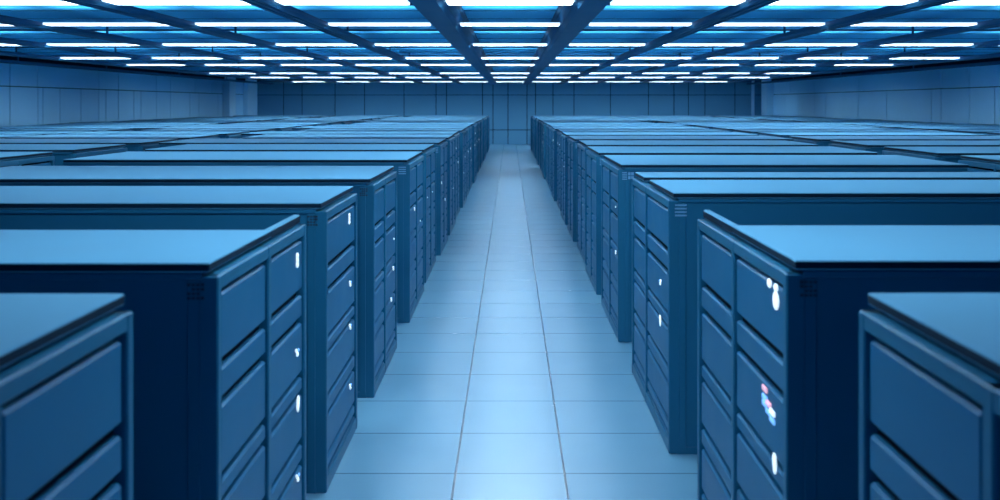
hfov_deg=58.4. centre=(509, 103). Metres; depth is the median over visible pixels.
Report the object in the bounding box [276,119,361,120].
tall cabinet
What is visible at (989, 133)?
tall cabinet
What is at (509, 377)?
floor
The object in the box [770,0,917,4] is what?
ceiling light
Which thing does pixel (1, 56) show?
trim
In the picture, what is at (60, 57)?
ceiling light
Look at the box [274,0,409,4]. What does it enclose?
ceiling light
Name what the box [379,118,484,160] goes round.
tall cabinet
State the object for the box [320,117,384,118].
tall cabinet
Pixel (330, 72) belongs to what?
ceiling light
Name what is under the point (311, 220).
vent grille
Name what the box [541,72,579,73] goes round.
ceiling light
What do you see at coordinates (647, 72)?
ceiling light
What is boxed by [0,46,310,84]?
ceiling beam
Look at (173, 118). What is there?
tall cabinet
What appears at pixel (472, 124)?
tall cabinet
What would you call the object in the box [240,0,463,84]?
ceiling beam
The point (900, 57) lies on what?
ceiling light
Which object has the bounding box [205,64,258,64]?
ceiling light
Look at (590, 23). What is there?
ceiling light
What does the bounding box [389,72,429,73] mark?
ceiling light
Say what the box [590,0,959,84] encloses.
ceiling beam
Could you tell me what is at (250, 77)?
ceiling light
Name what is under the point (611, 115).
tall cabinet
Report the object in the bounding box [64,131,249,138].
tall cabinet
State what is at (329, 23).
ceiling light
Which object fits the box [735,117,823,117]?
tall cabinet
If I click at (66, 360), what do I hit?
tall cabinet
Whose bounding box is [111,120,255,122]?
tall cabinet
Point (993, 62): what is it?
ceiling beam
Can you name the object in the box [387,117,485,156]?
tall cabinet
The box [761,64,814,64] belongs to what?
ceiling light
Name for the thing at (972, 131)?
tall cabinet
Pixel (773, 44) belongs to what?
ceiling light
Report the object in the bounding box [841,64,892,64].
ceiling light
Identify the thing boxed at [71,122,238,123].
tall cabinet
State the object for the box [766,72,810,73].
ceiling light
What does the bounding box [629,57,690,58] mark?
ceiling light
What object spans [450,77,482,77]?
ceiling light
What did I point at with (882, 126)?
tall cabinet
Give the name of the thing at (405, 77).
ceiling light
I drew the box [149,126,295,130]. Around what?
tall cabinet
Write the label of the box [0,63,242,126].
wall
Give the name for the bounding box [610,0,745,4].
ceiling light
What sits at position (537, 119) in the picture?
tall cabinet
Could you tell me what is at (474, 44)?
ceiling light
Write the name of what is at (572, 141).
tall cabinet
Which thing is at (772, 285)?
indicator light
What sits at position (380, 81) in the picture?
ceiling light
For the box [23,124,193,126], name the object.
tall cabinet
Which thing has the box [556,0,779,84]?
ceiling beam
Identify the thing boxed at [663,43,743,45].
ceiling light
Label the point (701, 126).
tall cabinet
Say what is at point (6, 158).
tall cabinet
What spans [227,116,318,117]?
tall cabinet
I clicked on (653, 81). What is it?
ceiling light
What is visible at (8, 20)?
ceiling beam
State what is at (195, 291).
vent grille
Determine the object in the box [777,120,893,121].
tall cabinet
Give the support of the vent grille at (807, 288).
attached to the tall cabinet at (779, 306)
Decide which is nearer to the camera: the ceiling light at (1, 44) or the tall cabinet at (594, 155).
the tall cabinet at (594, 155)
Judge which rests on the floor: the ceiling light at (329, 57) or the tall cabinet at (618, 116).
the tall cabinet at (618, 116)
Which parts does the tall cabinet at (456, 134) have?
lid, frame, door, door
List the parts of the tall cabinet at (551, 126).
door, frame, door, lid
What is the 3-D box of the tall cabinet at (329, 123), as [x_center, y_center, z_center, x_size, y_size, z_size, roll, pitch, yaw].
[-6.850,1.410,28.220,2.820,1.680,1.516,0,0,0]
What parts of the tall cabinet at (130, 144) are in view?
lid, frame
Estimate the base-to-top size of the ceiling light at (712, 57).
0.038 m
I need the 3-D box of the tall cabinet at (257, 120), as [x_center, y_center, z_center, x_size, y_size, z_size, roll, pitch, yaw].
[-11.080,1.410,32.280,4.660,1.680,1.516,0,0,0]
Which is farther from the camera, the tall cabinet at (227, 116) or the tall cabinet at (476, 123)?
the tall cabinet at (227, 116)
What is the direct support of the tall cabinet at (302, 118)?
on the floor
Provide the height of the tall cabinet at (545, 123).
1.680 m
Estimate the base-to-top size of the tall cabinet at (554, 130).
1.680 m
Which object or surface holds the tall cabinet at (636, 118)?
on the floor
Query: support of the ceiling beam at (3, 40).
attached to the ceiling
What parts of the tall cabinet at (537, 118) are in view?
frame, lid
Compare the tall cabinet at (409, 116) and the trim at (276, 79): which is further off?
the trim at (276, 79)
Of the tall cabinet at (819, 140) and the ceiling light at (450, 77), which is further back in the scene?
the ceiling light at (450, 77)
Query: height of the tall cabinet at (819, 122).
1.680 m
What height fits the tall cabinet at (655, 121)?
1.680 m
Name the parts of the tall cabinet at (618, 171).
drawer, drawer, drawer, drawer, drawer, drawer, drawer, drawer, frame, drawer, drawer, drawer, drawer, drawer, drawer, drawer, drawer, lid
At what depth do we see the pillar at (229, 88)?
43.91 m
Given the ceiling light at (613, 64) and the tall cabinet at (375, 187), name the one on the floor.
the tall cabinet at (375, 187)
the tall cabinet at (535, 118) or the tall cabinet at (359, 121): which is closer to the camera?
the tall cabinet at (359, 121)
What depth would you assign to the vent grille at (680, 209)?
5.75 m
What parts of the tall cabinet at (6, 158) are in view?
lid, door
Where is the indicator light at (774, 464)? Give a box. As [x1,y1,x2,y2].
[772,453,776,473]
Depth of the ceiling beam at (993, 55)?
26.62 m
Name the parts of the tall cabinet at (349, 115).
lid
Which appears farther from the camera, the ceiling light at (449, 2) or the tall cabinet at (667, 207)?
the ceiling light at (449, 2)
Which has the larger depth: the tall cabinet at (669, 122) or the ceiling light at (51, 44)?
the tall cabinet at (669, 122)
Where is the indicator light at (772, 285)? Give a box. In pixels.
[767,278,778,309]
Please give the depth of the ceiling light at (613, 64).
25.79 m
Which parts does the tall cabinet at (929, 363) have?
drawer, drawer, drawer, door, lid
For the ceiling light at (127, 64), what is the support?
attached to the ceiling beam at (3, 40)
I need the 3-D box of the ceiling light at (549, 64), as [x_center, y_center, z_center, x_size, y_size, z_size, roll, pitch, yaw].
[1.853,-1.139,25.900,1.515,0.038,0.220,0,0,0]
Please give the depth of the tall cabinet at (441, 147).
13.60 m
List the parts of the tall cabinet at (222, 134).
lid, frame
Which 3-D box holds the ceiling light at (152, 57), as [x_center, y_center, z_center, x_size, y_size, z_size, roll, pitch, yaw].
[-7.850,-1.139,22.100,1.980,0.038,0.220,0,0,0]
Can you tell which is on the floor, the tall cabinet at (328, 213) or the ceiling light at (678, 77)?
the tall cabinet at (328, 213)
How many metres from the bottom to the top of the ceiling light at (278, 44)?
0.038 m
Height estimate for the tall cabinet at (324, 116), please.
1.680 m
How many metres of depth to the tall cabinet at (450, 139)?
15.70 m
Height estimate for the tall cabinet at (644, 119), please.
1.680 m
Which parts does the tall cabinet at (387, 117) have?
lid, frame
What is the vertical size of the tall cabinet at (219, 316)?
1.680 m
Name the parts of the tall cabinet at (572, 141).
door, frame, door, lid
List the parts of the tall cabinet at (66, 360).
door, drawer, lid, drawer, drawer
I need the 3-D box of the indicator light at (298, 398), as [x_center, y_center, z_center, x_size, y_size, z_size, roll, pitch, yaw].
[-1.057,1.496,4.464,0.012,0.080,0.044,0,0,0]
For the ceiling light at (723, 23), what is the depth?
12.64 m
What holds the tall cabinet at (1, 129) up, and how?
on the floor
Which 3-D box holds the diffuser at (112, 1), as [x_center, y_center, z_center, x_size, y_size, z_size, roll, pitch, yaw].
[-3.660,-1.146,9.950,1.556,0.008,0.376,0,0,0]
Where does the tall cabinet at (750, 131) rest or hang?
on the floor
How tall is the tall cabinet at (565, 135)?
1.680 m
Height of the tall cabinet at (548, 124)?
1.680 m
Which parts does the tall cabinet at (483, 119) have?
lid, frame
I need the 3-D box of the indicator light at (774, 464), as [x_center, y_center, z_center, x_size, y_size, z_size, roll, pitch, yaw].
[1.017,1.383,3.441,0.012,0.080,0.044,0,0,0]
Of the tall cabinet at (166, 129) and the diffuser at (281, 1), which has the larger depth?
the tall cabinet at (166, 129)
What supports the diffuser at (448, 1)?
attached to the ceiling light at (449, 2)
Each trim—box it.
[0,55,258,81]
[259,79,760,81]
[751,81,754,114]
[771,57,999,80]
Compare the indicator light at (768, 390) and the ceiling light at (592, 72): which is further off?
the ceiling light at (592, 72)
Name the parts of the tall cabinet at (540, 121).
frame, lid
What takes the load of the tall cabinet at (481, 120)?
on the floor
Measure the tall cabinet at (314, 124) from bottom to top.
1.680 m
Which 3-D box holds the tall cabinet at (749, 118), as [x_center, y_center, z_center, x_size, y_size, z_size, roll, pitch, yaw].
[11.430,1.410,35.590,3.660,1.680,1.516,0,0,0]
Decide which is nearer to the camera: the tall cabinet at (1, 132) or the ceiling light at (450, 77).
the tall cabinet at (1, 132)
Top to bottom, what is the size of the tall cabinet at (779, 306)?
1.680 m
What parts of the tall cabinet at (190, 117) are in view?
lid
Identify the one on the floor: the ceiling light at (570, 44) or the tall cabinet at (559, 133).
the tall cabinet at (559, 133)
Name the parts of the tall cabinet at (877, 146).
frame, lid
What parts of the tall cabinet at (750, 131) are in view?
lid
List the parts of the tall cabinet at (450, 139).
lid, frame, door, door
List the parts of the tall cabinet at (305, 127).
lid, frame, door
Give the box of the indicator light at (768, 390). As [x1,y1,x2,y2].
[762,384,774,425]
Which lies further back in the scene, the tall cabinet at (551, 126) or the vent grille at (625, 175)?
the tall cabinet at (551, 126)
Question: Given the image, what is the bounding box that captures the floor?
[306,144,696,499]
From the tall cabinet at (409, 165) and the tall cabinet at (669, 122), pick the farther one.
the tall cabinet at (669, 122)
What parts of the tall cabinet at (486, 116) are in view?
frame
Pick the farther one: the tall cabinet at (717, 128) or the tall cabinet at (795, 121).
the tall cabinet at (795, 121)
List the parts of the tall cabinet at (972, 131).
lid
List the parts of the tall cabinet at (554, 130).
door, frame, lid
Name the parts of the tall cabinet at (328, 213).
lid, frame, door, drawer, drawer, drawer, drawer, drawer, drawer, drawer, drawer, drawer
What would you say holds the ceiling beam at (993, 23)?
attached to the ceiling
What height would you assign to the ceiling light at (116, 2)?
0.038 m
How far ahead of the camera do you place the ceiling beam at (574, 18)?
13.71 m
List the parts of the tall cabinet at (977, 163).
door, lid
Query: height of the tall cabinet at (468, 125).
1.680 m
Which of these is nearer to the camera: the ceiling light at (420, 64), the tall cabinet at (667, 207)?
the tall cabinet at (667, 207)
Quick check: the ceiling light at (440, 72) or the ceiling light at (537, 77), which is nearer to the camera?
the ceiling light at (440, 72)
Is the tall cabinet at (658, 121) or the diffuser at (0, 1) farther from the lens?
the tall cabinet at (658, 121)
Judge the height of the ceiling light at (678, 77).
0.038 m
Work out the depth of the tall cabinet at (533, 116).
40.99 m
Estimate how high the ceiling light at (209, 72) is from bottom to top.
0.038 m
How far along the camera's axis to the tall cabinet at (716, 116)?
40.92 m
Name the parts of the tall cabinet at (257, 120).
lid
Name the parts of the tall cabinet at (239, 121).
lid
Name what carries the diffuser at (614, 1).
attached to the ceiling light at (613, 2)
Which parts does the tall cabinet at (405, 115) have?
lid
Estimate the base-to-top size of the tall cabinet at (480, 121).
1.680 m
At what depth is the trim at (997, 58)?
31.88 m
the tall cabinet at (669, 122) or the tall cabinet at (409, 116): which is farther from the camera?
the tall cabinet at (409, 116)
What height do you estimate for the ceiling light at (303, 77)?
0.038 m
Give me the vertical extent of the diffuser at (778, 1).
0.008 m
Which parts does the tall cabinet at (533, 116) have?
lid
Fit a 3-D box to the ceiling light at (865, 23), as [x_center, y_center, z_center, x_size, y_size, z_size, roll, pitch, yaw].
[5.675,-1.139,12.750,1.930,0.038,0.220,0,0,0]
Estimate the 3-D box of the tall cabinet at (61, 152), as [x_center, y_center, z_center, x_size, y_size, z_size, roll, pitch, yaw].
[-7.035,1.410,11.980,3.190,1.680,1.516,0,0,0]
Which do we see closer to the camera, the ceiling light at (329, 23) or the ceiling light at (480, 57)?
the ceiling light at (329, 23)
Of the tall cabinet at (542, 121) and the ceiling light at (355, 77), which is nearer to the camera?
the tall cabinet at (542, 121)
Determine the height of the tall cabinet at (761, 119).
1.680 m
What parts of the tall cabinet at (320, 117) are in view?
lid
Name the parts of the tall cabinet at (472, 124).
lid, frame, door, door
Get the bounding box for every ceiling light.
[0,0,76,4]
[0,43,19,45]
[43,22,167,25]
[47,43,138,45]
[60,57,128,58]
[102,0,249,4]
[127,64,178,64]
[152,57,220,58]
[162,43,254,45]
[195,22,304,25]
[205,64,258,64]
[209,72,253,73]
[241,57,311,58]
[250,77,287,77]
[271,72,316,73]
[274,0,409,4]
[276,43,356,45]
[281,64,337,64]
[303,77,341,77]
[328,22,430,25]
[329,57,390,58]
[330,72,376,73]
[337,81,366,81]
[355,64,406,64]
[355,77,394,77]
[374,43,450,45]
[380,81,411,81]
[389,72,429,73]
[405,57,463,58]
[405,77,440,77]
[420,64,470,64]
[440,72,478,73]
[444,0,575,4]
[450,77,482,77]
[459,22,560,25]
[472,43,547,45]
[480,57,539,58]
[485,64,534,64]
[491,72,528,73]
[493,77,526,77]
[537,77,569,77]
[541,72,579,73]
[549,64,599,64]
[556,57,614,58]
[569,43,645,45]
[579,77,614,77]
[589,22,691,25]
[590,72,630,73]
[608,81,639,81]
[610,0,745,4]
[613,64,664,64]
[625,77,664,77]
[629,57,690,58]
[643,72,689,73]
[653,81,682,81]
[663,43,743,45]
[678,77,716,77]
[682,64,738,64]
[703,72,748,73]
[708,57,778,58]
[715,22,824,25]
[732,77,769,77]
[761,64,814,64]
[765,43,857,45]
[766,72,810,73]
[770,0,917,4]
[799,57,867,58]
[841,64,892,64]
[852,22,976,25]
[881,43,972,45]
[891,57,959,58]
[943,0,999,4]
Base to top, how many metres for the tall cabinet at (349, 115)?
1.680 m
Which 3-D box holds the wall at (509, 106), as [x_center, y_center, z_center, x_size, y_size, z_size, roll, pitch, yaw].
[0.000,0.435,50.125,28.200,3.630,0.250,0,0,0]
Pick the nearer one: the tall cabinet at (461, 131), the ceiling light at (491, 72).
the tall cabinet at (461, 131)
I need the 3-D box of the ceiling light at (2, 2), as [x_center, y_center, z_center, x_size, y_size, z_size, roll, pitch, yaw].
[-5.675,-1.139,9.950,1.930,0.038,0.400,0,0,0]
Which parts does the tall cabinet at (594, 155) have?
drawer, drawer, drawer, drawer, frame, drawer, drawer, drawer, drawer, drawer, drawer, lid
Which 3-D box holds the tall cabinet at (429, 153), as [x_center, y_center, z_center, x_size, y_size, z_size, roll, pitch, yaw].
[-2.822,1.410,12.000,3.536,1.680,1.516,0,0,0]
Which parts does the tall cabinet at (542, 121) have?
door, lid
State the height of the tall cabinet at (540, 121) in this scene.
1.680 m
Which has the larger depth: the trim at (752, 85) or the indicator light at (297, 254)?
the trim at (752, 85)
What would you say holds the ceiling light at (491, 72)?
attached to the ceiling beam at (445, 18)
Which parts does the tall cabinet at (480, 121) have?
lid, frame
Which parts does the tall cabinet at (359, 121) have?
lid, frame, door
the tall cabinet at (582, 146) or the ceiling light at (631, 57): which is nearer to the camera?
the tall cabinet at (582, 146)
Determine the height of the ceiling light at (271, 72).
0.038 m
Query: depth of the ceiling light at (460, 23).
12.64 m
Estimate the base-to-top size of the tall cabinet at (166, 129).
1.680 m
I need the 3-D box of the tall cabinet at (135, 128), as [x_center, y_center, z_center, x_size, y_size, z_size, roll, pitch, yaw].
[-10.830,1.410,22.130,4.160,1.680,1.516,0,0,0]
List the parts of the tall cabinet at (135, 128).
lid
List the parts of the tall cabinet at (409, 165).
lid, drawer, drawer, drawer, drawer, drawer, drawer, drawer, drawer, frame, drawer, drawer, drawer, drawer, drawer, drawer, drawer, drawer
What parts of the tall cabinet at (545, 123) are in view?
door, frame, lid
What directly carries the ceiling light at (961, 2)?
attached to the ceiling beam at (993, 23)
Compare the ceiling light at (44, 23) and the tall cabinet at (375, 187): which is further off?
the ceiling light at (44, 23)
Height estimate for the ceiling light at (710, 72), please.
0.038 m
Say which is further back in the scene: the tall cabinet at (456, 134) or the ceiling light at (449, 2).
the tall cabinet at (456, 134)
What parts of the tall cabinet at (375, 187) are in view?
lid, drawer, drawer, drawer, drawer, drawer, drawer, drawer, drawer, drawer, frame, drawer, drawer, drawer, drawer, drawer, drawer, drawer, drawer, drawer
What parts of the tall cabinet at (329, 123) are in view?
lid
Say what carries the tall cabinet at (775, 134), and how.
on the floor
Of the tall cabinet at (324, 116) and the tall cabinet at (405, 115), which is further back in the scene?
the tall cabinet at (405, 115)
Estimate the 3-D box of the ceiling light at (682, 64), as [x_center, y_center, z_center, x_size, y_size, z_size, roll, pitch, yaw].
[5.675,-1.139,25.900,1.930,0.038,0.220,0,0,0]
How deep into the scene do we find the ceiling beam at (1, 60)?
29.73 m
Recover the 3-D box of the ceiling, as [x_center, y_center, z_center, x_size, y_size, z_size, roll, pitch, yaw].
[0.000,-1.466,23.750,28.200,0.228,52.500,0,0,0]
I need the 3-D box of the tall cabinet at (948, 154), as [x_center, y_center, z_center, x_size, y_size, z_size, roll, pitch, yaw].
[7.255,1.410,11.230,4.550,1.680,1.516,0,0,0]
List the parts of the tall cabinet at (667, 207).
drawer, drawer, drawer, drawer, drawer, drawer, drawer, drawer, drawer, door, frame, drawer, drawer, drawer, drawer, drawer, drawer, drawer, drawer, drawer, door, lid, lid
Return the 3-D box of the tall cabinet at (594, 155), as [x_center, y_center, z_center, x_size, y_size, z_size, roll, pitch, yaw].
[2.674,1.410,11.300,3.312,1.680,1.516,0,0,0]
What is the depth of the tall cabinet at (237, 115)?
44.37 m
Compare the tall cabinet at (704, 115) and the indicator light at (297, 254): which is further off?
the tall cabinet at (704, 115)
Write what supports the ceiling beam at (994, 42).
attached to the ceiling
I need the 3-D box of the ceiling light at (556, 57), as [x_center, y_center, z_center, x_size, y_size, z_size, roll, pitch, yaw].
[1.853,-1.139,22.100,1.515,0.038,0.220,0,0,0]
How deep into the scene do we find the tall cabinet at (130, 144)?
13.60 m
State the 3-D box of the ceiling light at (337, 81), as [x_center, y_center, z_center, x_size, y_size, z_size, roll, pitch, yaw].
[-7.850,-1.139,45.600,1.980,0.038,0.220,0,0,0]
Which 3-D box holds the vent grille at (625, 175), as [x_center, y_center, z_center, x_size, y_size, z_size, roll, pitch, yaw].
[1.114,0.679,8.451,0.108,0.069,0.010,0,0,0]
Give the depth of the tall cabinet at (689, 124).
24.89 m
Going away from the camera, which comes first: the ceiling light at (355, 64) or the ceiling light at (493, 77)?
the ceiling light at (355, 64)
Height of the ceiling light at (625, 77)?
0.038 m
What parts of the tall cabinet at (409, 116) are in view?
lid, frame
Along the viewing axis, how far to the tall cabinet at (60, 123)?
26.16 m
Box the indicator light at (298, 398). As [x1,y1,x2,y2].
[297,395,299,411]
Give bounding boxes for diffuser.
[0,1,67,2]
[112,1,244,2]
[281,1,405,2]
[448,1,571,2]
[614,1,738,2]
[775,1,907,2]
[952,1,999,2]
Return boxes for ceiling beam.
[0,15,390,84]
[0,37,351,84]
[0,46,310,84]
[0,57,273,84]
[60,0,429,84]
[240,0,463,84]
[408,0,497,84]
[522,0,611,84]
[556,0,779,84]
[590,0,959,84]
[629,18,999,84]
[668,40,999,84]
[709,53,999,84]
[746,61,999,84]
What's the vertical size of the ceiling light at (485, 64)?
0.038 m
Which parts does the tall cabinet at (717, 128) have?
lid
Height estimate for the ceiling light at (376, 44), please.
0.038 m
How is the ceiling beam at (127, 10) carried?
attached to the ceiling
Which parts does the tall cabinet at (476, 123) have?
lid, frame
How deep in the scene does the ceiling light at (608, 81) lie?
45.49 m
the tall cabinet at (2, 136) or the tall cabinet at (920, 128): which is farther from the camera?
the tall cabinet at (920, 128)
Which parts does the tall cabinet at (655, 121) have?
lid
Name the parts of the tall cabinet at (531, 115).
frame, lid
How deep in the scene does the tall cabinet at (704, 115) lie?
44.37 m
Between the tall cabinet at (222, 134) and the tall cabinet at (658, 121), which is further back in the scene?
the tall cabinet at (658, 121)
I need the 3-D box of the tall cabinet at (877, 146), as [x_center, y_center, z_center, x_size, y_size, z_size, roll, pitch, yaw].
[7.255,1.410,13.260,4.550,1.680,1.516,0,0,0]
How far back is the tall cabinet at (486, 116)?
41.70 m
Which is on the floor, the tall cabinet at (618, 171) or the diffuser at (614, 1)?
the tall cabinet at (618, 171)
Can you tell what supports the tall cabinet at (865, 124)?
on the floor
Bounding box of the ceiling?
[0,3,999,78]
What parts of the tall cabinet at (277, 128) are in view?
lid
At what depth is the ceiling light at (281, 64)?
25.79 m
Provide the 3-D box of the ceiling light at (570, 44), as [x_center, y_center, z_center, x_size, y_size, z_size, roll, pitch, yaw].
[1.853,-1.139,17.100,1.515,0.038,0.220,0,0,0]
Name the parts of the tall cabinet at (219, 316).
lid, door, drawer, drawer, drawer, drawer, drawer, frame, lid, door, drawer, drawer, drawer, drawer, drawer, drawer, drawer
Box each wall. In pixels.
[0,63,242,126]
[258,82,760,143]
[773,65,999,124]
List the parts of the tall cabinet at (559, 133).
door, door, frame, lid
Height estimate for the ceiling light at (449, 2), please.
0.038 m
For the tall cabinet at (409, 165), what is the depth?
9.21 m
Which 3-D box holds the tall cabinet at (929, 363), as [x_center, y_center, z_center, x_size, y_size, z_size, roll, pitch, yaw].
[2.690,1.410,1.975,3.280,1.680,1.466,0,0,0]
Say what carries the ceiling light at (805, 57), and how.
attached to the ceiling beam at (994, 42)
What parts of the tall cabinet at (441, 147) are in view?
lid, frame, drawer, drawer, drawer, drawer, drawer, drawer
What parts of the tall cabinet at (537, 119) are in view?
door, frame, lid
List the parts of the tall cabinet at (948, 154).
frame, lid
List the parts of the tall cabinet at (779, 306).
drawer, drawer, drawer, drawer, drawer, drawer, drawer, door, lid, drawer, frame, drawer, drawer, drawer, drawer, drawer, door, lid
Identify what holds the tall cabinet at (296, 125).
on the floor
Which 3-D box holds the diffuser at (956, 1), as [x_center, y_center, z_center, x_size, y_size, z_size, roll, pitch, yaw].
[5.675,-1.146,9.950,1.826,0.008,0.376,0,0,0]
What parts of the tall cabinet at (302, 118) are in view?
lid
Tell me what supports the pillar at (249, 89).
attached to the wall at (29, 94)
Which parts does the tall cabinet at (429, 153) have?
lid, drawer, drawer, drawer, drawer, drawer, drawer, frame, drawer, drawer, drawer, drawer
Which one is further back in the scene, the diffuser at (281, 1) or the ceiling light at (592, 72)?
the ceiling light at (592, 72)
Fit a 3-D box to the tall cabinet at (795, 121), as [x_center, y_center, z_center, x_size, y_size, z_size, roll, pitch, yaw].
[11.430,1.410,29.500,3.660,1.680,1.516,0,0,0]
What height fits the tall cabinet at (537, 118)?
1.680 m
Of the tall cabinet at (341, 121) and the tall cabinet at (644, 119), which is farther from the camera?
the tall cabinet at (644, 119)
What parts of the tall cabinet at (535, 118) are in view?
frame, lid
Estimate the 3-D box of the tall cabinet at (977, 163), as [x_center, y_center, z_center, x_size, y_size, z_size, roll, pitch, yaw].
[7.255,1.410,9.200,4.550,1.680,1.516,0,0,0]
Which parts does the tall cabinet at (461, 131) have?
lid, frame, door, door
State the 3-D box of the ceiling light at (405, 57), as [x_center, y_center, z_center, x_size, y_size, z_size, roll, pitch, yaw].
[-1.853,-1.139,22.100,1.515,0.038,0.220,0,0,0]
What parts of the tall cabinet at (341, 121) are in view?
lid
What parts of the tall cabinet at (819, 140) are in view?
frame, lid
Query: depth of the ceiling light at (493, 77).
38.09 m
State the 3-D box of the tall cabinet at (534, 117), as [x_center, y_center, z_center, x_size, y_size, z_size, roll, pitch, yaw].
[2.990,1.410,39.720,3.921,1.680,1.516,0,0,0]
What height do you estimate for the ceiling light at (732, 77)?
0.038 m
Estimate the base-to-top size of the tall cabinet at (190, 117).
1.680 m
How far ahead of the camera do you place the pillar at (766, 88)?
47.90 m
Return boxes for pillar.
[223,77,235,116]
[243,79,256,114]
[761,79,772,115]
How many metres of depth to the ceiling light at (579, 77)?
38.09 m
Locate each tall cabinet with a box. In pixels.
[0,126,166,130]
[0,128,132,131]
[0,131,92,134]
[0,134,41,138]
[0,139,177,151]
[0,144,126,165]
[0,152,54,166]
[0,166,396,397]
[0,186,356,493]
[0,215,305,499]
[0,294,132,499]
[5,134,219,139]
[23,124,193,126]
[60,123,217,124]
[63,151,423,322]
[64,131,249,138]
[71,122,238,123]
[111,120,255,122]
[140,128,274,131]
[145,144,435,282]
[146,119,271,121]
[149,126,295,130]
[159,139,447,255]
[173,118,297,118]
[185,124,312,126]
[190,117,308,118]
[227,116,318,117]
[236,123,327,125]
[237,115,335,115]
[241,131,459,219]
[242,122,341,124]
[242,134,454,234]
[267,120,351,123]
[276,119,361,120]
[292,126,468,197]
[298,128,465,207]
[302,118,377,119]
[318,116,390,117]
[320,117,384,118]
[326,124,471,189]
[349,115,401,116]
[352,120,479,171]
[353,123,475,182]
[361,122,477,175]
[377,119,481,167]
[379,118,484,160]
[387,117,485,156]
[404,115,488,116]
[409,116,486,153]
[481,120,482,162]
[486,116,488,151]
[530,115,596,150]
[532,116,617,151]
[533,117,534,154]
[534,117,626,158]
[536,118,635,159]
[537,119,643,164]
[539,120,653,168]
[541,121,642,170]
[542,122,649,178]
[546,123,688,183]
[548,125,691,190]
[551,127,708,200]
[557,129,731,210]
[561,132,758,224]
[567,136,793,241]
[577,140,817,263]
[586,146,876,294]
[601,155,968,341]
[611,115,689,115]
[618,116,715,116]
[627,117,726,117]
[632,172,999,453]
[636,118,748,118]
[644,119,758,119]
[653,120,767,122]
[657,121,790,122]
[669,122,818,123]
[681,123,847,126]
[696,125,881,128]
[697,210,999,499]
[704,115,771,115]
[713,127,892,131]
[716,116,804,116]
[733,129,950,134]
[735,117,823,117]
[749,118,846,119]
[758,132,990,138]
[761,119,879,120]
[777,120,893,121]
[790,136,999,145]
[795,121,916,121]
[819,122,939,123]
[828,140,999,154]
[839,123,995,125]
[859,293,999,499]
[867,125,999,128]
[882,147,999,162]
[899,127,999,130]
[939,129,999,134]
[958,155,999,171]
[987,132,999,135]
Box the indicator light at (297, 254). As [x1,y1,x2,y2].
[296,253,298,267]
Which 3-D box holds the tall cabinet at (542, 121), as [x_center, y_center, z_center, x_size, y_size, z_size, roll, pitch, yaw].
[2.690,1.410,29.570,3.281,1.680,1.516,0,0,0]
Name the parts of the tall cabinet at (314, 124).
lid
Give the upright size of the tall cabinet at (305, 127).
1.680 m
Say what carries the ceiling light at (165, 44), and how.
attached to the ceiling beam at (127, 10)
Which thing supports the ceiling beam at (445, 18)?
attached to the ceiling
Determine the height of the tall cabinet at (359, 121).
1.680 m
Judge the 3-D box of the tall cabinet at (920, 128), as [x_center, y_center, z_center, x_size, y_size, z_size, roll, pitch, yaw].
[11.555,1.410,21.380,3.910,1.680,1.516,0,0,0]
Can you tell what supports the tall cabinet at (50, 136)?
on the floor
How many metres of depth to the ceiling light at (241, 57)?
22.12 m
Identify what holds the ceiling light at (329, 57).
attached to the ceiling beam at (289, 12)
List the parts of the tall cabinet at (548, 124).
door, door, lid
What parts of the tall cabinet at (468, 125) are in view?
lid, frame, door, door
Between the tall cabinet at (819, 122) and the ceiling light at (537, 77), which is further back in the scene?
the ceiling light at (537, 77)
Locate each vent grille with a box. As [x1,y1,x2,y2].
[187,283,203,299]
[307,216,317,225]
[622,172,633,179]
[675,204,686,215]
[800,281,816,296]
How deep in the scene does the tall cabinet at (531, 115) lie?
44.37 m
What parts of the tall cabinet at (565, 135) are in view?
door, frame, door, lid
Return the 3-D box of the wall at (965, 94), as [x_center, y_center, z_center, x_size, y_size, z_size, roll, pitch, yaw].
[14.225,0.435,23.750,0.250,3.630,52.500,0,0,0]
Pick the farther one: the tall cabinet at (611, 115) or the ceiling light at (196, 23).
the tall cabinet at (611, 115)
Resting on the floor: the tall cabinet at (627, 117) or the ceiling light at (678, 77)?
the tall cabinet at (627, 117)
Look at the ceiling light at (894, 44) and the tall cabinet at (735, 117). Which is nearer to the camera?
the ceiling light at (894, 44)
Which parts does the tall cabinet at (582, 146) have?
drawer, drawer, drawer, drawer, frame, drawer, drawer, drawer, drawer, lid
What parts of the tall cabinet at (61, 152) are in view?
lid, frame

